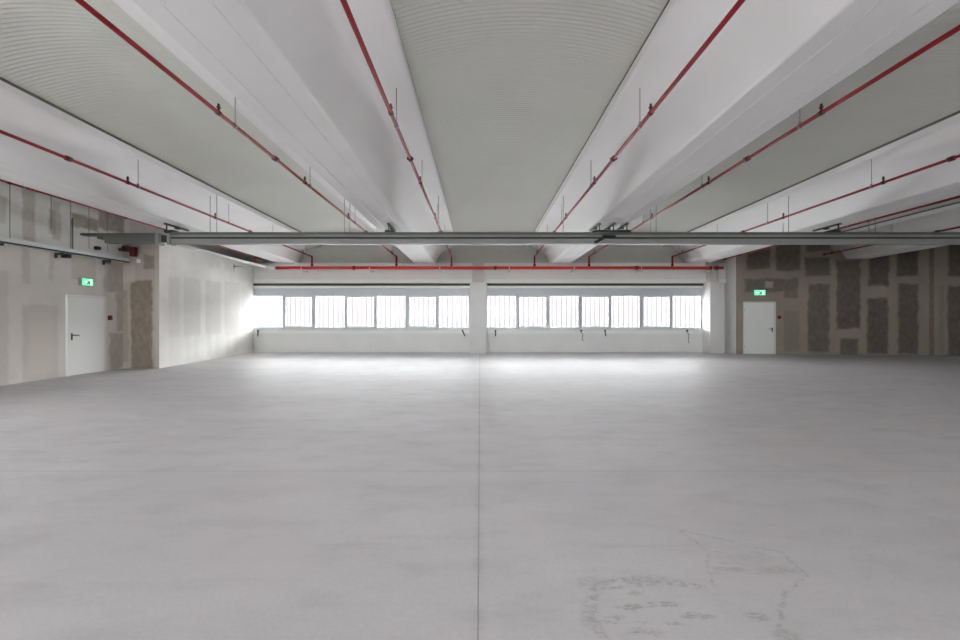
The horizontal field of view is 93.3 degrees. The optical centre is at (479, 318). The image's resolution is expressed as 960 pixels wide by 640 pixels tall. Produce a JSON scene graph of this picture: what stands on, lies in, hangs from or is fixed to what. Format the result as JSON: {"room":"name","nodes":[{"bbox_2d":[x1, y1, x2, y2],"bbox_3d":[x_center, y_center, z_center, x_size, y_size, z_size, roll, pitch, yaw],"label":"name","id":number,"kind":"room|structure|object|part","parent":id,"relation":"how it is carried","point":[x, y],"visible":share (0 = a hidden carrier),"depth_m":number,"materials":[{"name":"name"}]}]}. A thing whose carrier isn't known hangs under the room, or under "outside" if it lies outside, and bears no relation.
{"room":"factory floor","nodes":[
{"label":"factory floor","id":0,"kind":"room"},
{"bbox_2d":[0,181,238,385],"bbox_3d":[-10.500,-1.425,5.250,0.300,5.750,28.900,0,0,0],"label":"wall","id":1,"kind":"structure","parent":0,"point":[35,284],"depth_m":10.80,"materials":[{"name":"paint"}]},
{"bbox_2d":[0,237,129,264],"bbox_3d":[-10.207,-1.597,2.125,0.243,0.255,21.850,0,0,0],"label":"cable tray","id":2,"kind":"object","parent":1,"relation":"attached to","point":[3,240],"visible":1,"depth_m":11.00,"materials":[{"name":"grey metal"}]},
{"bbox_2d":[61,254,71,257],"bbox_3d":[-10.220,-1.545,11.200,0.160,0.100,0.120,0,0,0],"label":"junction box","id":3,"kind":"object","parent":2,"relation":"attached to","point":[64,255],"visible":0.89,"depth_m":11.14,"materials":[{"name":"black plastic"}]},
{"bbox_2d":[72,218,72,248],"bbox_3d":[-10.332,-2.140,11.500,0.026,0.820,0.026,0,0,23],"label":"conduit","id":4,"kind":"object","parent":1,"relation":"attached to","point":[72,218],"visible":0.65,"depth_m":11.49,"materials":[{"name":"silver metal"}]},
{"bbox_2d":[78,278,92,285],"bbox_3d":[-10.293,-0.950,11.840,0.113,0.190,0.340,0,0,0],"label":"exit sign","id":5,"kind":"object","parent":1,"relation":"attached to","point":[81,281],"visible":1,"depth_m":11.77,"materials":[{"name":"green plastic"}]},
{"bbox_2d":[66,294,105,376],"bbox_3d":[-10.294,0.425,11.895,0.113,2.050,1.150,0,0,0],"label":"door","id":6,"kind":"structure","parent":1,"relation":"in","point":[85,315],"depth_m":11.84,"materials":[{"name":"beige metal"}]},
{"bbox_2d":[118,246,136,256],"bbox_3d":[-10.100,-1.925,12.970,0.480,0.310,0.220,0,0,0],"label":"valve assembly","id":7,"kind":"object","parent":1,"relation":"attached to","point":[132,251],"visible":1,"depth_m":12.92,"materials":[{"name":"red metal"}]},
{"bbox_2d":[0,0,374,231],"bbox_3d":[-5.295,-3.547,5.295,3.076,0.651,28.390,0,0,0],"label":"ceiling","id":8,"kind":"structure","parent":0,"point":[57,53],"depth_m":7.49,"materials":[{"name":"grey metal"}]},
{"bbox_2d":[123,242,252,368],"bbox_3d":[-9.825,-0.430,16.220,1.050,3.760,6.160,0,0,0],"label":"wall","id":9,"kind":"structure","parent":0,"point":[182,305],"depth_m":14.22,"materials":[{"name":"paint"}]},
{"bbox_2d":[0,352,959,639],"bbox_3d":[4.625,1.600,5.275,30.550,0.300,28.950,0,0,0],"label":"floor","id":10,"kind":"structure","parent":0,"point":[255,495],"depth_m":3.69,"materials":[{"name":"concrete"}]},
{"bbox_2d":[470,262,486,352],"bbox_3d":[-0.075,-0.458,19.085,0.690,3.815,0.630,0,0,0],"label":"pillar","id":11,"kind":"structure","parent":10,"relation":"on","point":[478,287],"depth_m":18.77,"materials":[{"name":"grey concrete"}]},
{"bbox_2d":[703,262,723,352],"bbox_3d":[9.815,-0.458,19.085,0.570,3.815,0.630,0,0,0],"label":"pillar","id":12,"kind":"structure","parent":10,"relation":"on","point":[713,290],"depth_m":18.77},
{"bbox_2d":[239,245,722,262],"bbox_3d":[4.625,-3.333,19.600,29.950,1.935,0.200,0,0,0],"label":"wall","id":13,"kind":"structure","parent":0,"point":[326,253],"depth_m":19.50,"materials":[{"name":"grey concrete"}]},
{"bbox_2d":[0,80,321,262],"bbox_3d":[-8.210,-2.968,5.300,2.840,1.189,28.400,0,0,0],"label":"ceiling beam","id":14,"kind":"structure","parent":13,"relation":"on","point":[23,115],"depth_m":9.10,"materials":[{"name":"white concrete"}]},
{"bbox_2d":[0,179,261,260],"bbox_3d":[-9.200,-2.804,4.985,0.280,0.802,27.730,0,0,0],"label":"pipe","id":15,"kind":"object","parent":14,"relation":"attached to","point":[256,258],"visible":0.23,"depth_m":10.79,"materials":[{"name":"red metal"}]},
{"bbox_2d":[0,130,312,265],"bbox_3d":[-6.900,-2.710,4.894,0.110,1.128,27.549,0,0,0],"label":"pipe","id":16,"kind":"object","parent":14,"relation":"hanging from","point":[67,158],"visible":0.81,"depth_m":8.67,"materials":[{"name":"red metal"}]},
{"bbox_2d":[113,0,457,262],"bbox_3d":[-2.380,-2.968,5.300,2.840,1.189,28.400,0,0,0],"label":"ceiling beam","id":17,"kind":"structure","parent":13,"relation":"on","point":[299,71],"depth_m":5.53,"materials":[{"name":"white concrete"}]},
{"bbox_2d":[75,0,397,265],"bbox_3d":[-3.430,-2.683,4.894,0.110,1.075,27.549,0,0,0],"label":"pipe","id":18,"kind":"object","parent":17,"relation":"hanging from","point":[82,3],"visible":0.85,"depth_m":5.50,"materials":[{"name":"red metal"}]},
{"bbox_2d":[340,0,452,265],"bbox_3d":[-1.170,-2.704,4.894,0.110,1.116,27.549,0,0,0],"label":"pipe","id":19,"kind":"object","parent":17,"relation":"hanging from","point":[344,3],"visible":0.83,"depth_m":5.57,"materials":[{"name":"red metal"}]},
{"bbox_2d":[527,0,959,262],"bbox_3d":[3.450,-2.968,5.300,2.840,1.189,28.400,0,0,0],"label":"ceiling beam","id":20,"kind":"structure","parent":13,"relation":"on","point":[771,59],"depth_m":5.49,"materials":[{"name":"white concrete"}]},
{"bbox_2d":[80,195,959,245],"bbox_3d":[4.630,-2.545,12.070,29.900,1.301,1.060,0,0,0],"label":"cable tray","id":21,"kind":"object","parent":20,"relation":"hanging from","point":[606,236],"visible":0.97,"depth_m":11.63,"materials":[{"name":"grey metal"}]},
{"bbox_3d":[-8.270,-2.038,11.710,0.070,0.285,0.260,0,0,0],"label":"plate","id":22,"kind":"part","parent":21,"relation":"part of","materials":[{"name":"grey metal"}]},
{"bbox_3d":[-8.110,-2.261,11.875,0.240,0.098,0.350,0,0,0],"label":"mounting plate","id":23,"kind":"part","parent":21,"relation":"part of","materials":[{"name":"grey metal"}]},
{"bbox_3d":[-7.970,-2.038,11.710,0.070,0.285,0.260,0,0,0],"label":"plate","id":24,"kind":"part","parent":21,"relation":"part of","materials":[{"name":"grey metal"}]},
{"bbox_3d":[-6.970,-2.689,11.710,0.015,0.954,0.015,0,0,22],"label":"hanger rod","id":25,"kind":"part","parent":21,"relation":"part of","materials":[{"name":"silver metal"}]},
{"bbox_3d":[-6.800,-2.704,11.710,0.015,0.984,0.015,0,0,22],"label":"hanger rod","id":26,"kind":"part","parent":21,"relation":"part of","materials":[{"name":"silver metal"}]},
{"bbox_3d":[-3.500,-2.676,11.710,0.015,0.928,0.015,0,0,22],"label":"hanger rod","id":27,"kind":"part","parent":21,"relation":"part of","materials":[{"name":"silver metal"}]},
{"bbox_3d":[-1.070,-2.692,11.710,0.015,0.961,0.015,0,0,22],"label":"hanger rod","id":28,"kind":"part","parent":21,"relation":"part of","materials":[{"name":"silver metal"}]},
{"bbox_3d":[2.150,-2.692,11.710,0.015,0.960,0.015,0,0,-22],"label":"hanger rod","id":29,"kind":"part","parent":21,"relation":"part of","materials":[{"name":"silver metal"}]},
{"bbox_3d":[3.180,-2.015,11.580,0.560,0.220,0.080,0,0,0],"label":"clamp arm","id":30,"kind":"part","parent":21,"relation":"part of","materials":[{"name":"black plastic"}]},
{"bbox_3d":[3.445,-2.261,11.875,0.950,0.098,0.350,0,0,0],"label":"mounting plate","id":31,"kind":"part","parent":21,"relation":"part of","materials":[{"name":"grey metal"}]},
{"bbox_3d":[7.970,-2.692,11.710,0.015,0.961,0.015,0,0,-22],"label":"hanger rod","id":32,"kind":"part","parent":21,"relation":"part of","materials":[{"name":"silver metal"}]},
{"bbox_2d":[533,0,744,265],"bbox_3d":[2.240,-2.704,4.894,0.110,1.116,27.549,0,0,0],"label":"pipe","id":33,"kind":"object","parent":20,"relation":"hanging from","point":[738,3],"visible":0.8,"depth_m":5.59,"materials":[{"name":"red metal"}]},
{"bbox_2d":[588,24,959,265],"bbox_3d":[4.480,-2.679,4.894,0.110,1.067,27.549,0,0,0],"label":"pipe","id":34,"kind":"object","parent":20,"relation":"hanging from","point":[956,29],"visible":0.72,"depth_m":5.92,"materials":[{"name":"red metal"}]},
{"bbox_2d":[663,113,959,262],"bbox_3d":[9.280,-2.968,5.300,2.840,1.189,28.400,0,0,0],"label":"ceiling beam","id":35,"kind":"structure","parent":13,"relation":"on","point":[939,141],"depth_m":10.20,"materials":[{"name":"white concrete"}]},
{"bbox_2d":[671,154,959,265],"bbox_3d":[7.900,-2.715,4.894,0.110,1.138,27.549,0,0,0],"label":"pipe","id":36,"kind":"object","parent":35,"relation":"hanging from","point":[951,158],"visible":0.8,"depth_m":9.46,"materials":[{"name":"red metal"}]},
{"bbox_2d":[723,195,959,259],"bbox_3d":[10.130,-2.772,4.960,0.110,0.705,27.681,0,0,0],"label":"pipe","id":37,"kind":"object","parent":35,"relation":"attached to","point":[955,197],"visible":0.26,"depth_m":11.36,"materials":[{"name":"red metal"}]},
{"bbox_2d":[836,203,959,258],"bbox_3d":[15.110,-2.968,5.300,2.840,1.189,28.400,0,0,0],"label":"ceiling beam","id":38,"kind":"structure","parent":13,"relation":"on","point":[946,217],"depth_m":15.08,"materials":[{"name":"white concrete"}]},
{"bbox_2d":[823,226,959,255],"bbox_3d":[13.720,-2.897,4.610,0.110,0.779,26.981,0,0,0],"label":"pipe","id":39,"kind":"object","parent":38,"relation":"hanging from","point":[832,252],"visible":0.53,"depth_m":16.28,"materials":[{"name":"red metal"}]},
{"bbox_2d":[253,283,724,351],"bbox_3d":[0.060,-0.025,19.550,20.820,2.950,0.300,0,0,0],"label":"wall","id":40,"kind":"structure","parent":0,"point":[262,342],"depth_m":19.40,"materials":[{"name":"white paint"}]},
{"bbox_2d":[253,288,469,328],"bbox_3d":[-5.060,-0.525,19.473,9.320,1.950,0.135,0,0,0],"label":"window","id":41,"kind":"structure","parent":40,"relation":"in","point":[285,292],"depth_m":19.45,"materials":[{"name":"metal"}]},
{"bbox_3d":[-7.763,-0.290,19.490,1.295,1.350,0.080,0,0,0],"label":"sash","id":42,"kind":"part","parent":41,"relation":"part of","materials":[{"name":"glass"}]},
{"bbox_3d":[-5.120,-0.290,19.490,1.280,1.350,0.080,0,0,0],"label":"sash","id":43,"kind":"part","parent":41,"relation":"part of","materials":[{"name":"glass"}]},
{"bbox_3d":[-2.478,-0.290,19.490,1.325,1.350,0.080,0,0,0],"label":"sash","id":44,"kind":"part","parent":41,"relation":"part of","materials":[{"name":"glass"}]},
{"bbox_2d":[254,329,469,333],"bbox_3d":[-5.015,0.557,19.320,9.210,0.185,0.116,0,0,0],"label":"duct","id":45,"kind":"object","parent":40,"relation":"attached to","point":[261,331],"visible":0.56,"depth_m":19.27,"materials":[{"name":"white metal"}]},
{"bbox_3d":[-5.015,0.481,19.266,9.210,0.028,0.008,0,0,0],"label":"duct lid","id":46,"kind":"part","parent":45,"relation":"part of","materials":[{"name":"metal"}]},
{"bbox_2d":[487,288,701,328],"bbox_3d":[4.910,-0.525,19.473,9.220,1.950,0.135,0,0,0],"label":"window","id":47,"kind":"structure","parent":40,"relation":"in","point":[518,292],"depth_m":19.45,"materials":[{"name":"metal"}]},
{"bbox_3d":[2.270,-0.290,19.490,1.340,1.350,0.080,0,0,0],"label":"sash","id":48,"kind":"part","parent":47,"relation":"part of","materials":[{"name":"glass"}]},
{"bbox_3d":[4.930,-0.290,19.490,1.320,1.350,0.080,0,0,0],"label":"sash","id":49,"kind":"part","parent":47,"relation":"part of","materials":[{"name":"glass"}]},
{"bbox_3d":[7.558,-0.290,19.490,1.325,1.350,0.080,0,0,0],"label":"sash","id":50,"kind":"part","parent":47,"relation":"part of","materials":[{"name":"glass"}]},
{"bbox_2d":[487,329,703,333],"bbox_3d":[4.915,0.557,19.320,9.190,0.185,0.116,0,0,0],"label":"duct","id":51,"kind":"object","parent":40,"relation":"attached to","point":[489,331],"visible":1,"depth_m":19.27,"materials":[{"name":"white metal"}]},
{"bbox_3d":[4.915,0.481,19.266,9.190,0.028,0.008,0,0,0],"label":"duct lid","id":52,"kind":"part","parent":51,"relation":"part of","materials":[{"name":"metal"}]},
{"bbox_2d":[253,263,725,278],"bbox_3d":[0.060,-1.933,19.510,20.820,0.865,0.380,0,0,0],"label":"wall","id":53,"kind":"structure","parent":0,"point":[258,272],"depth_m":19.32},
{"bbox_2d":[253,283,469,287],"bbox_3d":[-5.060,-1.395,19.370,9.300,0.200,0.170,0,0,0],"label":"roller blind","id":54,"kind":"object","parent":53,"relation":"attached to","point":[255,285],"visible":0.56,"depth_m":19.30,"materials":[{"name":"grey"}]},
{"bbox_2d":[253,279,725,282],"bbox_3d":[0.405,-1.585,19.280,20.090,0.160,0.080,0,0,0],"label":"trim","id":55,"kind":"structure","parent":53,"relation":"attached to","point":[254,280],"depth_m":19.24,"materials":[{"name":"white"}]},
{"bbox_2d":[275,266,723,272],"bbox_3d":[0.800,-2.012,18.917,18.360,0.304,0.762,0,0,0],"label":"pipe","id":56,"kind":"object","parent":53,"relation":"attached to","point":[710,268],"visible":1,"depth_m":18.56,"materials":[{"name":"red metal"}]},
{"bbox_2d":[487,283,702,287],"bbox_3d":[4.910,-1.395,19.370,9.200,0.200,0.170,0,0,0],"label":"roller blind","id":57,"kind":"object","parent":53,"relation":"attached to","point":[489,285],"visible":1,"depth_m":19.30,"materials":[{"name":"grey metal"}]},
{"bbox_2d":[390,0,669,231],"bbox_3d":[0.535,-3.547,5.295,3.076,0.651,28.390,0,0,0],"label":"ceiling","id":58,"kind":"structure","parent":0,"point":[510,94],"depth_m":6.94,"materials":[{"name":"grey metal"}]},
{"bbox_2d":[623,2,959,231],"bbox_3d":[6.365,-3.547,5.295,3.076,0.651,28.390,0,0,0],"label":"ceiling","id":59,"kind":"structure","parent":0,"point":[923,92],"depth_m":8.54,"materials":[{"name":"grey metal"}]},
{"bbox_2d":[723,245,959,354],"bbox_3d":[15.035,-1.425,18.712,9.130,5.750,1.976,0,0,0],"label":"wall","id":60,"kind":"structure","parent":0,"point":[907,303],"depth_m":18.16,"materials":[{"name":"concrete"}]},
{"bbox_2d":[743,302,775,353],"bbox_3d":[11.360,0.385,18.413,1.230,2.130,0.113,0,0,5],"label":"door","id":61,"kind":"structure","parent":60,"relation":"in","point":[759,318],"depth_m":18.43,"materials":[{"name":"beige metal"}]},
{"bbox_2d":[753,290,765,294],"bbox_3d":[11.356,-1.050,18.423,0.440,0.220,0.093,0,0,5],"label":"exit sign","id":62,"kind":"object","parent":60,"relation":"attached to","point":[755,292],"visible":1,"depth_m":18.39,"materials":[{"name":"green plastic"}]},
{"bbox_2d":[824,195,959,231],"bbox_3d":[12.195,-3.547,5.295,3.076,0.651,28.390,0,0,0],"label":"ceiling","id":63,"kind":"structure","parent":0,"point":[954,201],"depth_m":14.54,"materials":[{"name":"grey"}]},
{"bbox_3d":[5.000,1.900,2.500,290.000,0.300,145.000,0,0,0],"label":"ground","id":64,"kind":"structure","parent":0,"visible":0},
{"bbox_2d":[256,296,698,327],"bbox_3d":[5.000,-0.550,40.150,250.000,4.600,0.900,0,0,0],"label":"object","id":65,"kind":"structure","parent":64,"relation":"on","point":[330,310],"depth_m":40.07,"materials":[{"name":"white glass"}]},
{"bbox_3d":[-68.600,-0.550,40.150,102.800,4.600,0.900,0,0,0],"label":"plain panel","id":66,"kind":"part","parent":65,"relation":"part of","materials":[{"name":"white glass"}]},
{"bbox_3d":[-9.176,-2.020,17.600,0.752,0.220,0.060,0,0,0],"label":"bracket","id":67,"kind":"object","parent":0,"visible":0},
{"bbox_2d":[177,245,273,268],"bbox_3d":[-8.852,-2.145,15.916,0.344,0.217,5.437,0,0,5],"label":"pipe","id":68,"kind":"object","parent":67,"relation":"on","point":[185,246],"visible":0.94,"depth_m":15.59,"materials":[{"name":"white metal"}]}
]}

